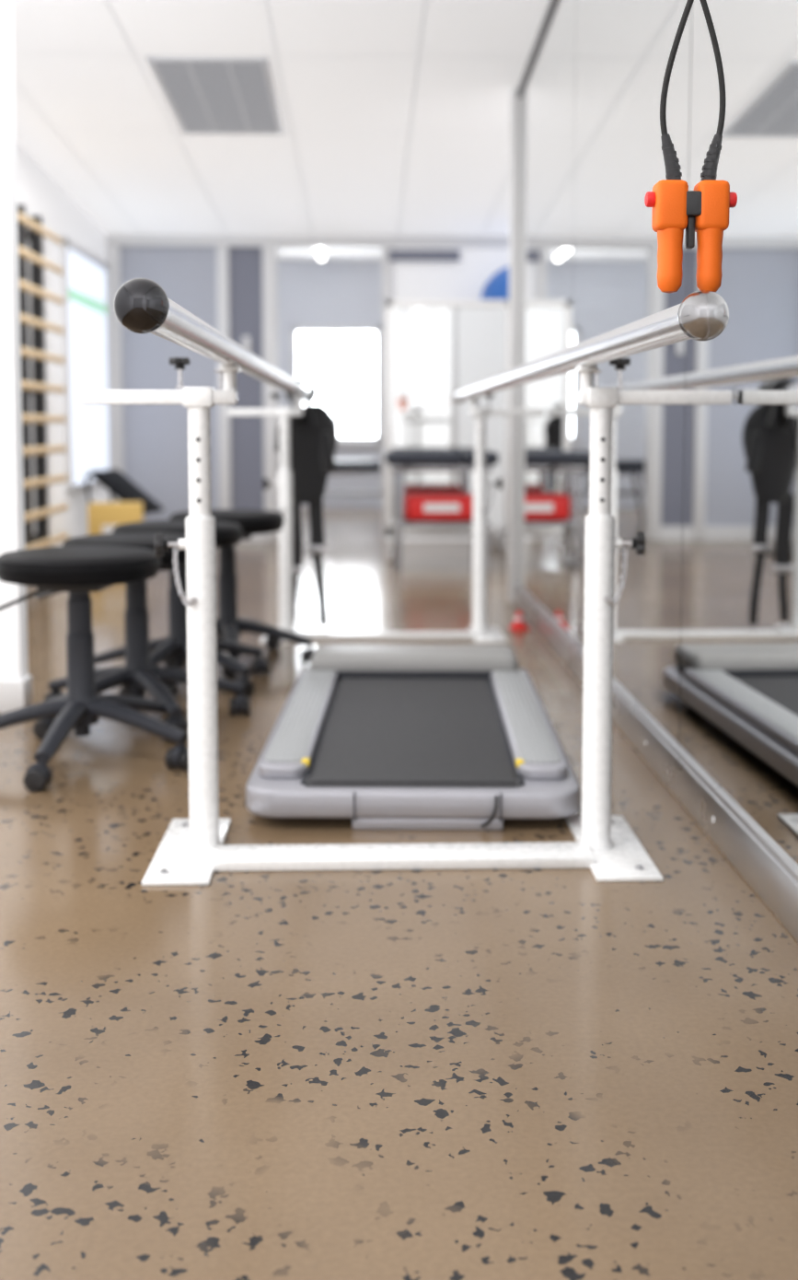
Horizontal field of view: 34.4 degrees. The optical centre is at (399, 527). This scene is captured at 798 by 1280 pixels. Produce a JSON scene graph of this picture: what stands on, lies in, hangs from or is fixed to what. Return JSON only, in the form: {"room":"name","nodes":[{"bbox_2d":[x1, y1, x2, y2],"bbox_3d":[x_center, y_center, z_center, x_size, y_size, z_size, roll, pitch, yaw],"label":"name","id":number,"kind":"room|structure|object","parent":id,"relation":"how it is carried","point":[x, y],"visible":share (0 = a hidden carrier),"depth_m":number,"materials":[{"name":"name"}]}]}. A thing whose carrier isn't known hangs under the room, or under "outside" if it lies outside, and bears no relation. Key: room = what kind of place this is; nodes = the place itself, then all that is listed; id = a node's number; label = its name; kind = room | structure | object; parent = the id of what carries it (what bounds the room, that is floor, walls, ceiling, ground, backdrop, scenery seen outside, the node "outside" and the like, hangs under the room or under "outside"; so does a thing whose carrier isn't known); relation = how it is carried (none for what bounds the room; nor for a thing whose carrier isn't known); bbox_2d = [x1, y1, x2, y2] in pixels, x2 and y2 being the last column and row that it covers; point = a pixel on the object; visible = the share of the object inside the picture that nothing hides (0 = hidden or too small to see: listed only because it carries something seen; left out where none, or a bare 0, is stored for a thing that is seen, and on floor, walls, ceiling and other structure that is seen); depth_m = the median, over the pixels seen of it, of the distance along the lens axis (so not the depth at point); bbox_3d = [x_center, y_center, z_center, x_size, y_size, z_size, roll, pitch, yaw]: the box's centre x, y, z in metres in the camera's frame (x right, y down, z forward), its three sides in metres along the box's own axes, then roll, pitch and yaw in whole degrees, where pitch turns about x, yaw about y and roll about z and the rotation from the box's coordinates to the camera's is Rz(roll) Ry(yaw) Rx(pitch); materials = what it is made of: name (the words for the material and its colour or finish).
{"room":"physical therapy room","nodes":[
{"label":"physical therapy room","id":0,"kind":"room"},
{"bbox_2d":[0,0,32,712],"bbox_3d":[-1.456,-0.880,3.534,0.812,2.800,0.092,0,5,-1],"label":"wall","id":1,"kind":"structure","parent":0,"point":[16,686],"depth_m":3.56,"materials":[{"name":"white paint"}]},
{"bbox_2d":[15,141,110,546],"bbox_3d":[-1.966,-0.986,4.883,0.162,2.800,15.200,0,5,-1],"label":"wall","id":2,"kind":"structure","parent":0,"point":[40,194],"depth_m":7.37,"materials":[{"name":"white paint"}]},
{"bbox_2d":[17,204,69,548],"bbox_3d":[-1.889,-0.714,6.527,0.098,1.800,1.330,0,5,-1],"label":"wall bars","id":3,"kind":"object","parent":2,"relation":"attached to","point":[39,388],"visible":0.7,"depth_m":6.75,"materials":[{"name":"beige wood"}]},
{"bbox_2d":[60,236,112,494],"bbox_3d":[-1.966,-0.994,8.168,0.030,1.500,1.250,0,5,-1],"label":"window","id":4,"kind":"structure","parent":2,"relation":"in","point":[85,278],"depth_m":8.07,"materials":[{"name":"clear glass"}]},
{"bbox_2d":[12,0,549,235],"bbox_3d":[0.201,-1.912,2.981,4.500,0.735,11.843,0,5,-1],"label":"ceiling","id":5,"kind":"structure","parent":0,"point":[395,114],"depth_m":6.03,"materials":[{"name":"tile"}]},
{"bbox_2d":[145,56,284,134],"bbox_3d":[-0.803,-1.934,5.821,0.500,0.020,1.082,0,1,-1],"label":"ceiling vent","id":6,"kind":"object","parent":5,"relation":"in","point":[203,95],"depth_m":5.72,"materials":[{"name":"grey metal"}]},
{"bbox_2d":[644,0,737,293],"bbox_3d":[0.362,-1.069,1.545,0.112,1.559,0.060,0,5,-1],"label":"hanging cord","id":7,"kind":"object","parent":5,"relation":"hanging from","point":[704,210],"visible":1,"depth_m":1.58,"materials":[{"name":"orange plastic"}]},
{"bbox_2d":[105,233,510,541],"bbox_3d":[0.049,-1.132,8.970,4.100,2.450,0.135,0,5,-1],"label":"wall","id":8,"kind":"structure","parent":0,"point":[227,282],"depth_m":8.90,"materials":[{"name":"white paint"}]},
{"bbox_2d":[277,259,382,508],"bbox_3d":[-0.045,-1.592,12.586,4.100,2.800,0.150,0,5,-1],"label":"wall","id":9,"kind":"structure","parent":0,"point":[311,293],"depth_m":12.45,"materials":[{"name":"white paint"}]},
{"bbox_2d":[291,326,382,444],"bbox_3d":[-0.604,-1.378,12.543,0.940,1.140,0.180,0,5,-1],"label":"window","id":10,"kind":"structure","parent":9,"relation":"in","point":[343,364],"depth_m":12.59,"materials":[{"name":"white glass"}]},
{"bbox_2d":[277,248,382,259],"bbox_3d":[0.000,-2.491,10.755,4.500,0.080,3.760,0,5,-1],"label":"ceiling light","id":11,"kind":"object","parent":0,"point":[282,253],"depth_m":12.05,"materials":[{"name":"white plastic"}]},
{"bbox_2d":[310,248,331,259],"bbox_3d":[-0.690,-2.439,11.123,0.180,0.083,1.400,0,5,-1],"label":"ceiling lamp","id":12,"kind":"object","parent":11,"relation":"attached to","point":[321,253],"visible":0.43,"depth_m":11.54,"materials":[{"name":"white"}]},
{"bbox_2d":[0,508,797,1279],"bbox_3d":[0.152,0.455,5.051,4.700,0.100,15.800,0,5,-1],"label":"floor","id":13,"kind":"structure","parent":0,"point":[500,1074],"depth_m":1.73,"materials":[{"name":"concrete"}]},
{"bbox_2d":[0,545,188,791],"bbox_3d":[-0.778,0.307,3.095,0.595,0.503,0.589,0,5,-1],"label":"stool","id":14,"kind":"object","parent":13,"relation":"on","point":[78,571],"visible":0.92,"depth_m":3.03,"materials":[{"name":"grey plastic"}]},
{"bbox_2d":[87,501,143,535],"bbox_3d":[-1.630,0.036,7.429,0.300,0.362,0.282,-1,5,-9],"label":"storage box","id":15,"kind":"object","parent":13,"relation":"on","point":[102,517],"visible":0.5,"depth_m":7.28,"materials":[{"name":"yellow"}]},
{"bbox_2d":[85,468,163,513],"bbox_3d":[-1.633,-0.088,7.925,0.484,0.532,0.360,1,5,13],"label":"board","id":16,"kind":"object","parent":13,"relation":"on","point":[115,482],"visible":0.55,"depth_m":7.88,"materials":[{"name":"black plastic"}]},
{"bbox_2d":[33,532,251,743],"bbox_3d":[-0.706,0.273,3.521,0.587,0.503,0.592,0,5,-1],"label":"stool","id":17,"kind":"object","parent":13,"relation":"on","point":[138,675],"visible":0.63,"depth_m":3.48,"materials":[{"name":"grey plastic"}]},
{"bbox_2d":[94,519,269,697],"bbox_3d":[-0.703,0.236,3.997,0.580,0.503,0.601,0,5,-1],"label":"stool","id":18,"kind":"object","parent":13,"relation":"on","point":[171,651],"visible":0.48,"depth_m":3.96,"materials":[{"name":"grey plastic"}]},
{"bbox_2d":[150,509,315,678],"bbox_3d":[-0.570,0.202,4.358,0.600,0.513,0.585,0,5,-1],"label":"stool","id":19,"kind":"object","parent":13,"relation":"on","point":[229,627],"visible":0.53,"depth_m":4.34,"materials":[{"name":"grey plastic"}]},
{"bbox_2d":[279,459,382,495],"bbox_3d":[-0.492,-0.290,10.595,1.900,0.525,0.650,0,5,-1],"label":"table","id":20,"kind":"object","parent":13,"relation":"on","point":[343,467],"visible":0.14,"depth_m":10.36,"materials":[{"name":"grey plastic"}]},
{"bbox_2d":[79,278,732,885],"bbox_3d":[-0.014,0.041,3.536,1.192,0.964,4.206,0,5,-1],"label":"bars","id":21,"kind":"object","parent":13,"relation":"on","point":[189,854],"visible":0.92,"depth_m":2.37,"materials":[{"name":"white metal"}]},
{"bbox_2d":[274,377,337,626],"bbox_3d":[-0.360,-0.096,5.024,0.242,0.966,0.165,0,5,-1],"label":"harness","id":22,"kind":"object","parent":21,"relation":"hanging from","point":[314,435],"visible":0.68,"depth_m":4.99,"materials":[{"name":"black fabric"}]},
{"bbox_2d":[245,644,580,830],"bbox_3d":[0.036,0.475,3.212,0.680,0.150,1.371,0,5,1],"label":"treadmill","id":23,"kind":"object","parent":13,"relation":"on","point":[378,737],"visible":1,"depth_m":2.84,"materials":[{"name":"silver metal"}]},
{"bbox_2d":[384,450,499,570],"bbox_3d":[0.233,-0.104,7.317,0.620,0.661,0.500,0,5,-1],"label":"table","id":24,"kind":"object","parent":13,"relation":"on","point":[418,508],"visible":0.77,"depth_m":7.14,"materials":[{"name":"grey plastic"}]},
{"bbox_2d":[385,299,509,560],"bbox_3d":[0.304,-0.596,7.832,0.770,1.560,0.487,0,5,-1],"label":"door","id":25,"kind":"structure","parent":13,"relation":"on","point":[435,348],"depth_m":7.80,"materials":[{"name":"white mirror"}]},
{"bbox_2d":[470,535,507,546],"bbox_3d":[0.856,-0.546,8.725,0.700,1.320,0.516,0,5,-1],"label":"cabinet","id":26,"kind":"object","parent":13,"relation":"on","point":[494,541],"visible":0.02,"depth_m":8.55,"materials":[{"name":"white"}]},
{"bbox_2d":[479,265,509,300],"bbox_3d":[0.827,-1.485,8.628,0.586,0.563,0.587,0,5,-1],"label":"ball","id":27,"kind":"object","parent":26,"relation":"on","point":[496,287],"visible":0.09,"depth_m":8.44,"materials":[{"name":"blue plastic"}]},
{"bbox_2d":[509,610,530,630],"bbox_3d":[0.476,0.365,5.102,0.075,0.072,0.075,0,5,-1],"label":"cone","id":28,"kind":"object","parent":13,"relation":"on","point":[519,623],"visible":1,"depth_m":5.08,"materials":[{"name":"red plastic"}]},
{"bbox_2d":[507,86,520,603],"bbox_3d":[1.522,-0.729,1.619,1.833,2.800,8.475,0,5,-1],"label":"wall","id":29,"kind":"structure","parent":0,"point":[515,102],"depth_m":5.77,"materials":[{"name":"white paint"}]},
{"bbox_2d":[513,0,797,942],"bbox_3d":[0.610,-0.732,2.722,0.030,2.632,6.080,0,5,-1],"label":"wall mirror","id":30,"kind":"object","parent":29,"relation":"attached to","point":[705,635],"visible":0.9,"depth_m":2.78,"materials":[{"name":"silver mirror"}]}
]}

